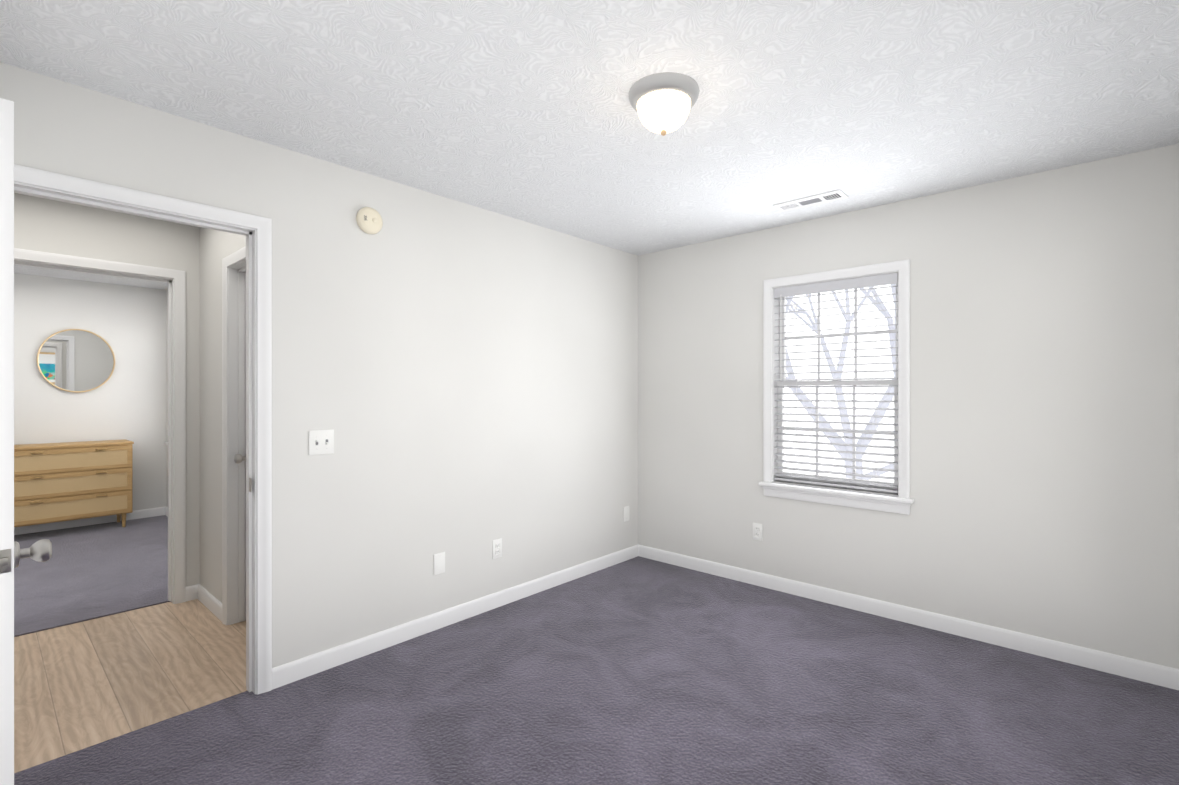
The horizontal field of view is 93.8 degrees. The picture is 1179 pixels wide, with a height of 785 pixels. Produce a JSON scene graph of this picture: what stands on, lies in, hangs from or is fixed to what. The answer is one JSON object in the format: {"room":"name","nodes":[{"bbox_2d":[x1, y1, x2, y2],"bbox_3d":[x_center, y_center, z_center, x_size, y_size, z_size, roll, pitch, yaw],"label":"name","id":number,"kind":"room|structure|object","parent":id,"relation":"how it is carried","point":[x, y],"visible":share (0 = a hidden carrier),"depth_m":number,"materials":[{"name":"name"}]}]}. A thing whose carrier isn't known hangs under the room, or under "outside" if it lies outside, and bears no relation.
{"room":"empty bedroom","nodes":[
{"label":"empty bedroom","id":0,"kind":"room"},
{"bbox_2d":[14,273,165,510],"bbox_3d":[-5.005,0.116,5.612,0.120,2.460,5.575,0,0,42],"label":"wall","id":1,"kind":"structure","parent":0,"point":[127,399],"depth_m":5.61,"materials":[{"name":"paint"}]},
{"bbox_2d":[37,329,114,392],"bbox_3d":[-5.055,-0.314,5.445,0.026,0.630,0.570,0,0,42],"label":"oval mirror","id":2,"kind":"object","parent":1,"relation":"attached to","point":[76,360],"visible":1,"depth_m":5.43,"materials":[{"name":"beige mirror"}]},
{"bbox_2d":[14,507,163,534],"bbox_3d":[-5.665,1.281,4.783,0.014,0.090,3.220,0,0,42],"label":"baseboard","id":3,"kind":"structure","parent":1,"relation":"attached to","point":[146,513],"depth_m":5.49,"materials":[{"name":"white wood"}]},
{"bbox_2d":[14,515,170,636],"bbox_3d":[-3.820,1.387,4.636,3.190,0.120,5.715,0,0,42],"label":"floor carpet","id":4,"kind":"object","parent":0,"point":[86,573],"visible":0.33,"depth_m":4.02,"materials":[{"name":"grey carpet"}]},
{"bbox_2d":[14,439,133,526],"bbox_3d":[-4.954,0.906,5.239,0.434,0.840,0.916,0,0,42],"label":"dresser","id":5,"kind":"object","parent":4,"relation":"on","point":[60,482],"visible":0.83,"depth_m":5.12,"materials":[{"name":"brown wood"}]},
{"bbox_2d":[14,193,199,586],"bbox_3d":[-3.352,0.117,2.774,0.120,2.460,3.340,0,0,42],"label":"wall","id":6,"kind":"structure","parent":0,"point":[52,226],"depth_m":3.38,"materials":[{"name":"paint"}]},
{"bbox_2d":[14,248,185,603],"bbox_3d":[-2.926,0.280,3.232,0.139,2.110,0.894,0,0,42],"label":"door frame","id":7,"kind":"structure","parent":6,"relation":"attached to","point":[178,277],"depth_m":3.49,"materials":[{"name":"white wood"}]},
{"bbox_2d":[14,599,246,772],"bbox_3d":[-2.054,1.391,3.040,1.570,0.112,5.715,0,0,42],"label":"floor","id":8,"kind":"structure","parent":0,"point":[83,685],"depth_m":2.61,"materials":[{"name":"brown wood"}]},
{"bbox_2d":[166,289,167,506],"bbox_3d":[-3.434,0.116,5.018,3.010,2.460,0.120,0,0,42],"label":"wall","id":9,"kind":"structure","parent":0,"point":[166,398],"depth_m":5.97,"materials":[{"name":"paint"}]},
{"bbox_2d":[164,507,167,516],"bbox_3d":[-3.467,1.281,4.958,2.980,0.090,0.014,0,0,42],"label":"baseboard","id":10,"kind":"structure","parent":9,"relation":"attached to","point":[165,508],"depth_m":5.93,"materials":[{"name":"white wood"}]},
{"bbox_2d":[199,227,245,602],"bbox_3d":[-1.958,0.117,3.145,1.450,2.460,0.120,0,0,42],"label":"wall","id":11,"kind":"structure","parent":0,"point":[216,247],"depth_m":3.40,"materials":[{"name":"paint"}]},
{"bbox_2d":[192,584,221,620],"bbox_3d":[-2.336,1.290,3.386,0.568,0.090,0.030,0,0,42],"label":"baseboard","id":12,"kind":"structure","parent":11,"relation":"attached to","point":[207,599],"depth_m":3.41,"materials":[{"name":"white wood"}]},
{"bbox_2d":[222,246,245,624],"bbox_3d":[-1.752,0.280,2.948,0.884,2.110,0.140,0,0,42],"label":"door","id":13,"kind":"structure","parent":11,"relation":"attached to","point":[236,359],"depth_m":3.18,"materials":[{"name":"white wood"}]},
{"bbox_2d":[0,62,637,667],"bbox_3d":[-1.518,0.117,2.461,0.120,2.460,5.575,0,0,42],"label":"wall","id":14,"kind":"structure","parent":0,"point":[460,378],"depth_m":2.95,"materials":[{"name":"paint"}]},
{"bbox_2d":[0,98,51,784],"bbox_3d":[-1.693,0.303,1.595,0.780,2.025,0.173,0,0,43],"label":"room door","id":15,"kind":"structure","parent":14,"relation":"in","point":[12,553],"depth_m":1.34,"materials":[{"name":"paint"},{"name":"wood"},{"name":"satin nickel"}]},
{"bbox_2d":[14,164,271,694],"bbox_3d":[-1.769,0.281,2.171,0.139,2.110,0.901,0,0,42],"label":"door frame","id":16,"kind":"structure","parent":14,"relation":"attached to","point":[262,226],"depth_m":2.43,"materials":[{"name":"white wood"}]},
{"bbox_2d":[309,429,333,454],"bbox_3d":[-1.274,0.237,2.628,0.018,0.116,0.116,0,0,42],"label":"switch plate","id":17,"kind":"object","parent":14,"relation":"attached to","point":[321,441],"visible":1,"depth_m":2.63,"materials":[{"name":"white plastic"}]},
{"bbox_2d":[356,207,382,233],"bbox_3d":[-1.108,-0.873,2.794,0.041,0.134,0.134,0,0,42],"label":"smoke detector","id":18,"kind":"object","parent":14,"relation":"attached to","point":[369,220],"visible":1,"depth_m":2.78,"materials":[{"name":"beige plastic"}]},
{"bbox_2d":[434,552,444,574],"bbox_3d":[-0.846,0.964,3.111,0.006,0.116,0.072,0,0,42],"label":"electrical outlet","id":19,"kind":"object","parent":14,"relation":"attached to","point":[439,563],"visible":1,"depth_m":3.11,"materials":[{"name":"white plastic"}]},
{"bbox_2d":[272,544,639,689],"bbox_3d":[-0.520,1.282,3.467,0.014,0.090,2.696,0,0,42],"label":"baseboard","id":20,"kind":"structure","parent":14,"relation":"attached to","point":[290,672],"depth_m":3.05,"materials":[{"name":"white wood"}]},
{"bbox_2d":[492,538,501,558],"bbox_3d":[-0.570,0.967,3.414,0.010,0.116,0.072,0,0,42],"label":"electrical outlet","id":21,"kind":"object","parent":14,"relation":"attached to","point":[496,548],"visible":1,"depth_m":3.41,"materials":[{"name":"white plastic"}]},
{"bbox_2d":[624,506,628,521],"bbox_3d":[0.294,0.961,4.372,0.006,0.116,0.072,0,0,42],"label":"outlet","id":22,"kind":"object","parent":14,"relation":"attached to","point":[626,513],"visible":1,"depth_m":4.37,"materials":[{"name":"white plastic"}]},
{"bbox_2d":[0,0,1178,289],"bbox_3d":[-2.042,-1.188,3.029,7.980,0.150,5.715,0,0,42],"label":"ceiling","id":23,"kind":"structure","parent":0,"point":[522,110],"depth_m":2.02,"materials":[{"name":"white paint"}]},
{"bbox_2d":[629,72,698,135],"bbox_3d":[0.275,-1.032,2.044,0.260,0.161,0.260,0,0,42],"label":"ceiling light fixture","id":24,"kind":"object","parent":23,"relation":"attached to","point":[663,103],"visible":1,"depth_m":1.97,"materials":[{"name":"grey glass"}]},
{"bbox_2d":[773,189,848,211],"bbox_3d":[1.278,-1.109,3.199,0.380,0.008,0.150,0,0,42],"label":"ceiling vent","id":25,"kind":"object","parent":23,"relation":"in","point":[834,195],"visible":0.98,"depth_m":3.18,"materials":[{"name":"white metal"}]},
{"bbox_2d":[14,556,1178,784],"bbox_3d":[0.226,1.387,1.991,3.220,0.120,4.215,0,0,42],"label":"floor","id":26,"kind":"structure","parent":0,"point":[638,670],"depth_m":2.29,"materials":[{"name":"grey carpet"}]},
{"bbox_2d":[638,144,1178,668],"bbox_3d":[-0.174,0.116,5.098,7.980,2.460,0.140,0,0,42],"label":"wall","id":27,"kind":"structure","parent":0,"point":[1044,400],"depth_m":2.93,"materials":[{"name":"paint"}]},
{"bbox_2d":[753,523,762,540],"bbox_3d":[1.156,0.959,3.795,0.072,0.116,0.010,0,0,42],"label":"electrical outlet","id":28,"kind":"object","parent":27,"relation":"attached to","point":[757,531],"visible":1,"depth_m":3.79,"materials":[{"name":"white plastic"}]},
{"bbox_2d":[772,271,898,496],"bbox_3d":[1.568,-0.051,3.525,0.786,1.335,0.140,0,0,42],"label":"liner","id":29,"kind":"object","parent":27,"relation":"attached to","point":[775,364],"visible":0.42,"depth_m":3.73,"materials":[{"name":"white"}]},
{"bbox_2d":[777,284,897,493],"bbox_3d":[1.584,-0.050,3.542,0.752,1.302,0.068,0,0,42],"label":"window","id":30,"kind":"structure","parent":29,"relation":"attached to","point":[827,382],"depth_m":3.54,"materials":[{"name":"white"}]},
{"bbox_2d":[774,273,897,492],"bbox_3d":[1.538,-0.056,3.491,0.750,1.290,0.065,0,0,42],"label":"window blinds","id":31,"kind":"object","parent":30,"relation":"attached to","point":[863,282],"visible":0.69,"depth_m":3.45,"materials":[{"name":"grey plastic"}]},
{"bbox_2d":[759,481,913,514],"bbox_3d":[1.511,0.654,3.462,0.920,0.095,0.070,0,0,42],"label":"window sill","id":32,"kind":"structure","parent":27,"relation":"attached to","point":[879,502],"depth_m":3.42,"materials":[{"name":"white wood"}]},
{"bbox_2d":[763,259,909,497],"bbox_3d":[1.515,-0.079,3.466,0.880,1.372,0.018,0,0,42],"label":"window frame","id":33,"kind":"structure","parent":27,"relation":"in","point":[902,267],"depth_m":3.28,"materials":[{"name":"white wood"}]},
{"bbox_2d":[640,545,1175,689],"bbox_3d":[1.503,1.282,3.479,3.000,0.090,0.014,0,0,42],"label":"baseboard","id":34,"kind":"structure","parent":27,"relation":"attached to","point":[1110,663],"depth_m":3.05,"materials":[{"name":"white wood"}]},
{"bbox_2d":[1176,669,1178,689],"bbox_3d":[1.320,1.283,0.989,0.014,0.090,3.955,0,0,42],"label":"baseboard","id":35,"kind":"structure","parent":27,"relation":"attached to","point":[1177,670],"depth_m":2.46,"materials":[{"name":"white wood"}]},
{"label":"outside","id":36,"kind":"structure","parent":0,"visible":0},
{"bbox_2d":[786,284,895,479],"bbox_3d":[4.141,0.237,8.337,9.001,8.592,3.789,0,0,42],"label":"tree","id":37,"kind":"object","parent":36,"point":[892,336],"depth_m":8.19,"materials":[{"name":"grey plant"}]}
]}

